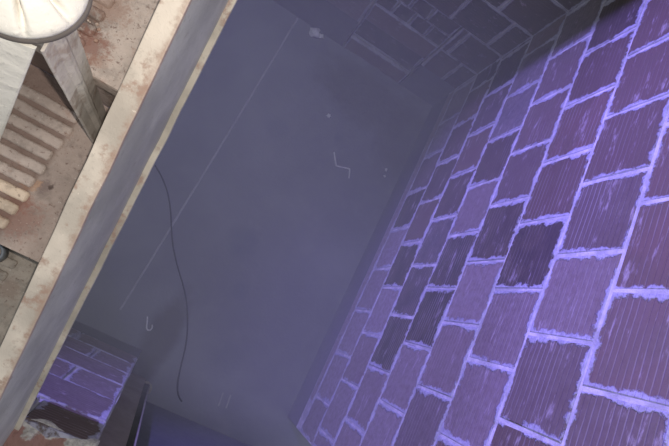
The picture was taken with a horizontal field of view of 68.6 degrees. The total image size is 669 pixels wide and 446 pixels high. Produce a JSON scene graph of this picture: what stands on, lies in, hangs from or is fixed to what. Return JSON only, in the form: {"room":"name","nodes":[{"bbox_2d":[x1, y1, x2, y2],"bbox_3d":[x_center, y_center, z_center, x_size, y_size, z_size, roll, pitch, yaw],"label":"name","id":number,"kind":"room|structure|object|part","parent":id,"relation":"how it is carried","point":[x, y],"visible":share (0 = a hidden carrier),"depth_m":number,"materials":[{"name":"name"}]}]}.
{"room":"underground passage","nodes":[
{"label":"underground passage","id":0,"kind":"room"},
{"bbox_2d":[25,320,141,439],"bbox_3d":[-1.379,0.554,2.151,0.932,2.037,0.152,29,75,-13],"label":"wall","id":1,"kind":"structure","parent":0,"point":[80,392],"depth_m":1.80,"materials":[{"name":"brick"}]},
{"bbox_2d":[3,414,99,445],"bbox_3d":[-1.047,0.452,1.210,0.886,0.087,0.157,29,75,-13],"label":"trim","id":2,"kind":"structure","parent":1,"relation":"attached to","point":[27,435],"depth_m":1.27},
{"bbox_2d":[0,0,236,445],"bbox_3d":[-0.377,-0.114,0.891,0.049,1.172,1.690,30,75,-13],"label":"beam","id":3,"kind":"structure","parent":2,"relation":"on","point":[175,47],"depth_m":0.84,"materials":[{"name":"beige paint"}]},
{"bbox_2d":[0,248,38,346],"bbox_3d":[-0.928,0.024,0.848,0.817,0.208,0.312,29,75,-13],"label":"stair tread","id":4,"kind":"structure","parent":3,"relation":"attached to","point":[17,270],"depth_m":1.00,"materials":[{"name":"beige concrete"}]},
{"bbox_2d":[0,245,8,261],"bbox_3d":[-0.678,0.058,0.977,0.042,0.032,0.042,29,75,-13],"label":"pipe","id":5,"kind":"object","parent":4,"relation":"on","point":[4,254],"visible":0.89,"depth_m":0.97,"materials":[{"name":"grey metal"}]},
{"bbox_2d":[0,51,115,261],"bbox_3d":[-0.748,-0.252,0.753,0.817,0.208,0.312,29,75,-13],"label":"stair tread","id":6,"kind":"structure","parent":3,"relation":"attached to","point":[45,147],"depth_m":0.88,"materials":[{"name":"beige concrete"}]},
{"bbox_2d":[0,0,105,144],"bbox_3d":[-0.462,-0.189,0.670,0.327,0.453,0.145,-42,97,-18],"label":"stand","id":7,"kind":"object","parent":6,"relation":"on","point":[55,24],"visible":0.99,"depth_m":0.58,"materials":[{"name":"paint"}]},
{"bbox_3d":[-0.518,-0.167,0.690,0.255,0.369,0.052,-17,89,-19],"label":"leg","id":8,"kind":"part","parent":7,"relation":"part of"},
{"bbox_3d":[-0.378,-0.200,0.742,0.013,0.371,0.073,22,77,-15],"label":"leg","id":9,"kind":"part","parent":7,"relation":"part of","materials":[{"name":"paint"}]},
{"bbox_2d":[32,0,159,95],"bbox_3d":[-0.567,-0.529,0.658,0.817,0.208,0.312,29,75,-13],"label":"wall","id":10,"kind":"structure","parent":3,"relation":"attached to","point":[123,24],"depth_m":0.77,"materials":[{"name":"beige concrete"}]},
{"bbox_2d":[98,373,145,445],"bbox_3d":[-1.079,0.928,2.248,0.243,1.950,0.178,29,75,-13],"label":"trim","id":11,"kind":"structure","parent":1,"relation":"attached to","point":[116,432],"depth_m":2.24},
{"bbox_2d":[136,401,249,445],"bbox_3d":[-0.328,1.370,2.254,1.455,2.300,0.055,29,75,-13],"label":"door","id":12,"kind":"structure","parent":1,"relation":"in","point":[159,426],"depth_m":2.93,"materials":[{"name":"paint"}]},
{"bbox_2d":[35,0,431,445],"bbox_3d":[-1.370,-0.720,3.470,4.700,0.150,4.600,29,75,-13],"label":"ceiling","id":13,"kind":"structure","parent":0,"point":[271,240],"depth_m":3.56,"materials":[{"name":"paint"}]},
{"bbox_2d":[126,381,151,445],"bbox_3d":[-0.941,0.967,2.294,0.090,1.940,0.090,29,75,-13],"label":"door track","id":14,"kind":"object","parent":13,"relation":"on","point":[147,388],"visible":0.7,"depth_m":2.42,"materials":[{"name":"grey metal"}]},
{"bbox_2d":[146,316,152,330],"bbox_3d":[-1.230,0.670,3.259,0.045,0.010,0.096,3,82,-18],"label":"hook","id":15,"kind":"object","parent":13,"relation":"on","point":[147,329],"visible":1,"depth_m":3.25,"materials":[{"name":"grey metal"}]},
{"bbox_2d":[155,165,187,401],"bbox_3d":[-1.083,0.391,3.340,0.124,0.011,1.614,-6,85,-19],"label":"cable","id":16,"kind":"object","parent":13,"relation":"on","point":[180,399],"visible":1,"depth_m":3.35,"materials":[{"name":"black plastic"}]},
{"bbox_2d":[119,18,297,309],"bbox_3d":[-0.846,-0.518,3.535,0.025,0.007,2.531,30,75,-12],"label":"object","id":17,"kind":"structure","parent":13,"relation":"attached to","point":[295,21],"depth_m":3.50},
{"bbox_2d":[218,393,230,407],"bbox_3d":[-0.752,1.213,3.350,0.065,0.006,0.090,21,77,-15],"label":"stick","id":18,"kind":"object","parent":13,"relation":"on","point":[222,393],"visible":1,"depth_m":3.35,"materials":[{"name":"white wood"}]},
{"bbox_2d":[309,27,320,37],"bbox_3d":[-0.155,-1.502,3.853,0.096,0.063,0.084,-8,86,-19],"label":"lump","id":19,"kind":"object","parent":13,"relation":"on","point":[314,32],"visible":1,"depth_m":3.84,"materials":[{"name":"grey"}]},
{"bbox_2d":[333,152,349,177],"bbox_3d":[0.052,-0.448,3.816,0.236,0.011,0.075,47,72,-8],"label":"scrap","id":20,"kind":"object","parent":13,"relation":"on","point":[333,152],"visible":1,"depth_m":3.81,"materials":[{"name":"grey"}]},
{"bbox_2d":[273,0,583,105],"bbox_3d":[0.501,-1.670,2.710,2.236,2.664,0.212,29,75,-13],"label":"wall","id":21,"kind":"structure","parent":0,"point":[433,47],"depth_m":3.42,"materials":[{"name":"brick"}]},
{"bbox_2d":[288,0,668,445],"bbox_3d":[0.835,-0.028,2.438,0.212,3.000,2.918,29,75,-13],"label":"wall","id":22,"kind":"structure","parent":0,"point":[510,287],"depth_m":2.02,"materials":[{"name":"brick"}]}
]}

